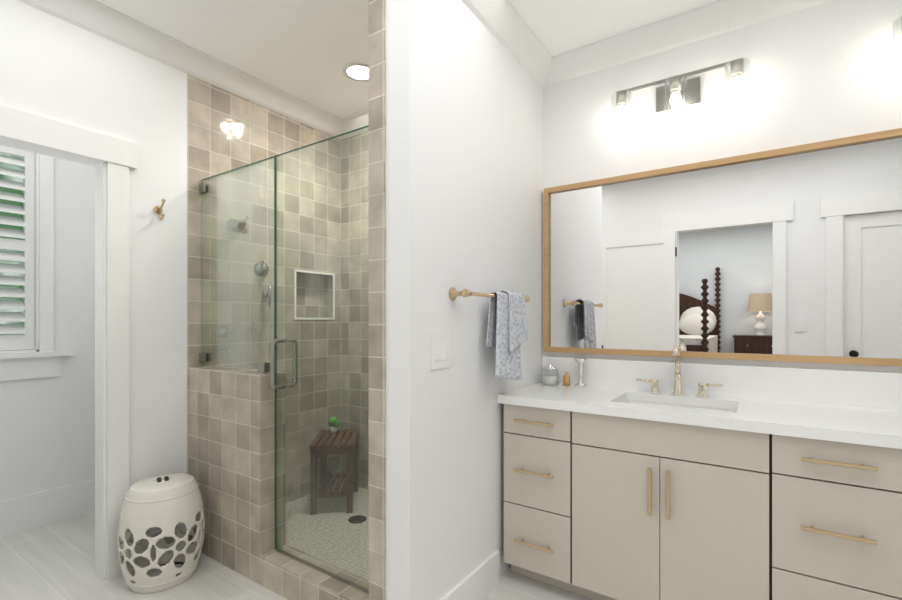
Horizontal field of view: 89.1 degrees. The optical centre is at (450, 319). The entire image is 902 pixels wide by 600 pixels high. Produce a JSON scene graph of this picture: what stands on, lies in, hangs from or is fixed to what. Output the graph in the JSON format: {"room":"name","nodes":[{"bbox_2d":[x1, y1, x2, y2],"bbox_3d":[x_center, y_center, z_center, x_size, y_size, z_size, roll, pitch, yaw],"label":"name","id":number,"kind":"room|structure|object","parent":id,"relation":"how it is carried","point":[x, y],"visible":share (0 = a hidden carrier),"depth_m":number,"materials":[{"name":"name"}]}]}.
{"room":"bathroom","nodes":[
{"label":"bathroom","id":0,"kind":"room"},
{"bbox_2d":[0,158,94,500],"bbox_3d":[-2.723,-0.107,2.616,0.120,2.740,1.690,0,0,34],"label":"wall","id":1,"kind":"structure","parent":0,"point":[47,433],"depth_m":2.91,"materials":[{"name":"white paint"}]},
{"bbox_2d":[0,153,74,380],"bbox_3d":[-2.761,-0.417,2.511,0.175,1.540,1.075,0,0,34],"label":"window","id":2,"kind":"structure","parent":1,"relation":"in","point":[42,359],"depth_m":2.80,"materials":[{"name":"white paint"}]},
{"bbox_2d":[0,145,34,350],"bbox_3d":[-2.767,-0.442,2.515,0.066,1.242,0.727,0,0,34],"label":"blind","id":3,"kind":"object","parent":2,"relation":"attached to","point":[26,305],"visible":0.83,"depth_m":2.75,"materials":[{"name":"white paint"}]},
{"bbox_2d":[0,479,94,537],"bbox_3d":[-2.667,1.158,2.578,0.016,0.210,1.490,0,0,34],"label":"baseboard","id":4,"kind":"structure","parent":1,"relation":"attached to","point":[58,504],"depth_m":2.82,"materials":[{"name":"white paint"}]},
{"bbox_2d":[0,0,186,539],"bbox_3d":[-1.925,-0.107,1.958,0.100,2.740,1.490,0,0,34],"label":"wall","id":5,"kind":"structure","parent":0,"point":[56,68],"depth_m":2.36,"materials":[{"name":"white paint"}]},
{"bbox_2d":[129,523,185,566],"bbox_3d":[-1.542,1.191,2.423,0.016,0.145,0.288,0,0,34],"label":"baseboard","id":6,"kind":"structure","parent":5,"relation":"attached to","point":[181,526],"depth_m":2.43,"materials":[{"name":"white paint"}]},
{"bbox_2d":[154,199,165,219],"bbox_3d":[-1.520,-0.577,2.402,0.073,0.111,0.040,0,0,34],"label":"robe hook","id":7,"kind":"object","parent":5,"relation":"attached to","point":[158,210],"visible":1,"depth_m":2.40,"materials":[{"name":"gold metal"}]},
{"bbox_2d":[17,0,344,139],"bbox_3d":[-1.495,-1.423,2.421,0.095,0.107,2.500,0,0,34],"label":"crown molding","id":8,"kind":"structure","parent":5,"relation":"attached to","point":[93,16],"depth_m":2.47,"materials":[{"name":"white paint"}]},
{"bbox_2d":[187,74,340,539],"bbox_3d":[-1.199,-0.107,3.049,0.115,2.740,1.130,0,0,34],"label":"tiled wall","id":9,"kind":"structure","parent":0,"point":[227,130],"depth_m":3.08,"materials":[{"name":"tile"}]},
{"bbox_2d":[252,260,271,332],"bbox_3d":[-1.248,-0.200,2.783,0.100,0.825,0.377,0,0,34],"label":"shower valve","id":10,"kind":"object","parent":9,"relation":"attached to","point":[263,273],"depth_m":2.91,"materials":[{"name":"silver metal"}]},
{"bbox_2d":[294,269,334,319],"bbox_3d":[-0.971,-0.174,3.281,0.008,0.343,0.358,0,0,34],"label":"frame","id":11,"kind":"object","parent":9,"relation":"attached to","point":[304,271],"depth_m":3.26,"materials":[{"name":"white stone"}]},
{"bbox_2d":[0,483,595,599],"bbox_3d":[-0.219,1.298,1.617,5.450,0.130,2.950,0,0,34],"label":"floor","id":12,"kind":"structure","parent":0,"point":[54,561],"depth_m":2.33,"materials":[{"name":"white tile"}]},
{"bbox_2d":[117,473,204,592],"bbox_3d":[-1.413,1.025,2.256,0.368,0.495,0.369,0,0,34],"label":"garden stool","id":13,"kind":"object","parent":12,"relation":"on","point":[167,503],"visible":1,"depth_m":2.14,"materials":[{"name":"white ceramic"}]},
{"bbox_2d":[189,366,285,584],"bbox_3d":[-1.145,0.763,2.428,0.668,1.000,0.140,0,0,34],"label":"wall","id":14,"kind":"structure","parent":12,"relation":"on","point":[232,441],"depth_m":2.29,"materials":[{"name":"tile"}]},
{"bbox_2d":[201,156,274,372],"bbox_3d":[-1.138,-0.269,2.423,0.679,1.058,0.010,0,0,34],"label":"glass panel","id":15,"kind":"object","parent":14,"relation":"on","point":[229,197],"visible":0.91,"depth_m":2.46,"materials":[{"name":"teal"}]},
{"bbox_2d":[260,544,368,599],"bbox_3d":[-0.573,1.193,2.042,0.712,0.140,0.140,0,0,34],"label":"sill","id":16,"kind":"structure","parent":12,"relation":"on","point":[285,576],"depth_m":2.05,"materials":[{"name":"tile"}]},
{"bbox_2d":[309,429,358,514],"bbox_3d":[-0.781,1.012,3.111,0.268,0.439,0.430,0,0,-6],"label":"shower bench","id":17,"kind":"object","parent":12,"relation":"on","point":[321,451],"depth_m":2.94,"materials":[{"name":"brown wood"}]},
{"bbox_2d":[328,417,339,432],"bbox_3d":[-0.824,0.734,3.226,0.088,0.115,0.085,0,0,34],"label":"potted plant","id":18,"kind":"object","parent":17,"relation":"on","point":[335,426],"depth_m":3.20,"materials":[{"name":"green plant"}]},
{"bbox_2d":[348,515,365,523],"bbox_3d":[-0.579,1.230,2.829,0.110,0.004,0.110,0,0,34],"label":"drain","id":19,"kind":"object","parent":12,"relation":"on","point":[363,518],"depth_m":2.82,"materials":[{"name":"black metal"}]},
{"bbox_2d":[440,550,498,599],"bbox_3d":[0.028,1.191,1.944,0.036,0.145,0.681,0,0,34],"label":"baseboard","id":20,"kind":"structure","parent":12,"relation":"on","point":[482,579],"depth_m":2.06,"materials":[{"name":"white paint"}]},
{"bbox_2d":[497,392,901,599],"bbox_3d":[1.438,0.833,1.745,2.513,0.860,0.582,0,0,34],"label":"bathroom vanity","id":21,"kind":"object","parent":12,"relation":"on","point":[748,483],"depth_m":1.78,"materials":[{"name":"beige paint"}]},
{"bbox_2d":[497,383,632,411],"bbox_3d":[0.592,0.383,2.322,0.502,0.040,0.569,0,0,34],"label":"countertop","id":22,"kind":"structure","parent":21,"relation":"on","point":[596,399],"depth_m":2.20,"materials":[{"name":"white stone"}]},
{"bbox_2d":[541,364,558,385],"bbox_3d":[0.556,0.303,2.572,0.096,0.118,0.096,0,0,34],"label":"jar","id":23,"kind":"object","parent":22,"relation":"on","point":[549,380],"visible":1,"depth_m":2.55,"materials":[{"name":"clear glass"}]},
{"bbox_2d":[563,372,569,385],"bbox_3d":[0.639,0.325,2.534,0.038,0.075,0.037,0,0,34],"label":"bottle","id":24,"kind":"object","parent":22,"relation":"on","point":[566,379],"visible":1,"depth_m":2.52,"materials":[{"name":"gold"}]},
{"bbox_2d":[574,358,586,386],"bbox_3d":[0.707,0.286,2.501,0.068,0.152,0.067,0,0,34],"label":"stand","id":25,"kind":"object","parent":22,"relation":"on","point":[580,383],"visible":0.98,"depth_m":2.49,"materials":[{"name":"white ceramic"}]},
{"bbox_2d":[636,345,722,396],"bbox_3d":[1.083,0.241,2.199,0.381,0.242,0.126,0,0,34],"label":"faucet","id":26,"kind":"object","parent":22,"relation":"on","point":[677,384],"visible":1,"depth_m":2.22,"materials":[{"name":"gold metal"}]},
{"bbox_2d":[733,396,901,443],"bbox_3d":[1.443,0.383,1.749,0.590,0.040,0.569,0,0,34],"label":"countertop","id":27,"kind":"structure","parent":21,"relation":"on","point":[883,425],"depth_m":1.67,"materials":[{"name":"white stone"}]},
{"bbox_2d":[341,131,368,489],"bbox_3d":[-0.240,-0.107,3.216,1.490,2.740,0.220,0,0,34],"label":"wall","id":28,"kind":"structure","parent":0,"point":[360,305],"depth_m":3.39,"materials":[{"name":"tile"}]},
{"bbox_2d":[341,108,368,137],"bbox_3d":[-0.241,-1.423,3.026,1.260,0.107,0.095,0,0,34],"label":"crown molding","id":29,"kind":"structure","parent":28,"relation":"attached to","point":[359,119],"depth_m":3.32,"materials":[{"name":"white paint"}]},
{"bbox_2d":[96,0,718,117],"bbox_3d":[-0.996,-1.527,0.060,5.900,0.100,6.400,0,0,34],"label":"ceiling","id":30,"kind":"structure","parent":0,"point":[307,50],"depth_m":2.33,"materials":[{"name":"white paint"}]},
{"bbox_2d":[343,63,368,81],"bbox_3d":[-0.542,-1.474,2.730,0.200,0.006,0.200,0,0,34],"label":"recessed light","id":31,"kind":"object","parent":30,"relation":"in","point":[359,72],"visible":0.75,"depth_m":2.72,"materials":[{"name":"white paint"}]},
{"bbox_2d":[386,0,542,599],"bbox_3d":[0.116,-0.107,2.241,0.190,2.740,1.240,0,0,34],"label":"wall","id":32,"kind":"structure","parent":0,"point":[464,148],"depth_m":1.90,"materials":[{"name":"white paint"}]},
{"bbox_2d":[369,0,385,599],"bbox_3d":[-0.283,-0.107,1.759,0.085,2.740,0.006,0,0,34],"label":"tiled wall","id":33,"kind":"structure","parent":32,"relation":"attached to","point":[377,299],"depth_m":1.75,"materials":[{"name":"beige tile"}]},
{"bbox_2d":[431,332,449,369],"bbox_3d":[-0.039,0.122,1.829,0.010,0.142,0.127,0,0,34],"label":"switch plate","id":34,"kind":"object","parent":32,"relation":"attached to","point":[440,350],"visible":1,"depth_m":1.82,"materials":[{"name":"white paint"}]},
{"bbox_2d":[449,287,529,301],"bbox_3d":[0.202,-0.109,2.120,0.085,0.053,0.629,0,0,34],"label":"towel rail","id":35,"kind":"object","parent":32,"relation":"attached to","point":[454,293],"visible":0.69,"depth_m":1.89,"materials":[{"name":"gold metal"}]},
{"bbox_2d":[486,290,527,379],"bbox_3d":[0.263,0.079,2.156,0.085,0.433,0.302,0,0,34],"label":"hanging towel","id":36,"kind":"object","parent":35,"relation":"hanging from","point":[507,335],"visible":1,"depth_m":2.11,"materials":[{"name":"fabric"}]},
{"bbox_3d":[0.000,-0.107,2.247,0.010,2.740,1.120,0,0,34],"label":"tiled wall","id":37,"kind":"structure","parent":32,"relation":"attached to","visible":0},
{"bbox_2d":[275,125,368,590],"bbox_3d":[-0.568,0.156,2.039,0.688,1.910,0.010,0,0,34],"label":"shower glass door","id":38,"kind":"structure","parent":37,"relation":"attached to","point":[277,542],"depth_m":2.09,"materials":[{"name":"teal"}]},
{"bbox_2d":[199,182,368,592],"bbox_3d":[-0.850,0.174,2.229,1.372,1.892,0.142,0,0,34],"label":"hardware piece","id":39,"kind":"object","parent":38,"relation":"attached to","point":[263,367],"visible":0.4,"depth_m":2.18,"materials":[{"name":"silver metal"}]},
{"bbox_2d":[543,0,901,372],"bbox_3d":[1.590,-0.107,2.057,2.860,2.740,0.100,0,0,34],"label":"wall","id":40,"kind":"structure","parent":0,"point":[821,72],"depth_m":2.14,"materials":[{"name":"white paint"}]},
{"bbox_2d":[462,0,552,80],"bbox_3d":[0.207,-1.423,2.120,0.095,0.107,1.140,0,0,34],"label":"crown molding","id":41,"kind":"structure","parent":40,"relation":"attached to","point":[504,23],"depth_m":2.28,"materials":[{"name":"white paint"}]},
{"bbox_2d":[611,58,749,136],"bbox_3d":[1.103,-1.077,2.247,0.610,0.221,0.124,0,0,34],"label":"sconce","id":42,"kind":"object","parent":40,"relation":"attached to","point":[676,92],"visible":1,"depth_m":2.24,"materials":[{"name":"glass"}]},
{"bbox_2d":[537,0,832,86],"bbox_3d":[1.577,-1.423,1.948,2.560,0.107,0.095,0,0,34],"label":"crown molding","id":43,"kind":"structure","parent":40,"relation":"attached to","point":[719,17],"depth_m":2.27,"materials":[{"name":"white paint"}]},
{"bbox_2d":[542,356,901,411],"bbox_3d":[1.595,0.288,1.979,2.550,0.150,0.018,0,0,34],"label":"backsplash","id":44,"kind":"structure","parent":40,"relation":"attached to","point":[803,385],"depth_m":2.11,"materials":[{"name":"white stone"}]},
{"bbox_2d":[544,128,901,365],"bbox_3d":[1.591,-0.290,1.975,2.516,0.948,0.030,0,0,34],"label":"vanity mirror","id":45,"kind":"object","parent":40,"relation":"attached to","point":[791,254],"visible":1,"depth_m":2.14,"materials":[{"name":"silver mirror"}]},
{"bbox_2d":[893,16,901,76],"bbox_3d":[1.999,-1.077,1.644,0.610,0.221,0.124,0,0,34],"label":"sconce","id":46,"kind":"object","parent":40,"relation":"attached to","point":[898,21],"visible":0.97,"depth_m":1.80,"materials":[{"name":"silver metal"}]},
{"label":"outside","id":47,"kind":"structure","parent":0,"visible":0},
{"bbox_2d":[0,153,22,334],"bbox_3d":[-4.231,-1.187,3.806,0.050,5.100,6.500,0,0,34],"label":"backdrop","id":48,"kind":"structure","parent":47,"point":[16,204],"depth_m":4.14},
{"bbox_3d":[-0.549,-0.107,0.206,4.340,2.740,0.120,0,0,34],"label":"wall","id":49,"kind":"structure","parent":0,"visible":0},
{"bbox_2d":[0,105,137,580],"bbox_3d":[-1.883,0.185,1.906,0.028,2.155,1.020,0,0,34],"label":"trim","id":50,"kind":"structure","parent":49,"relation":"attached to","point":[118,157],"depth_m":2.19,"materials":[{"name":"white paint"}]}
]}

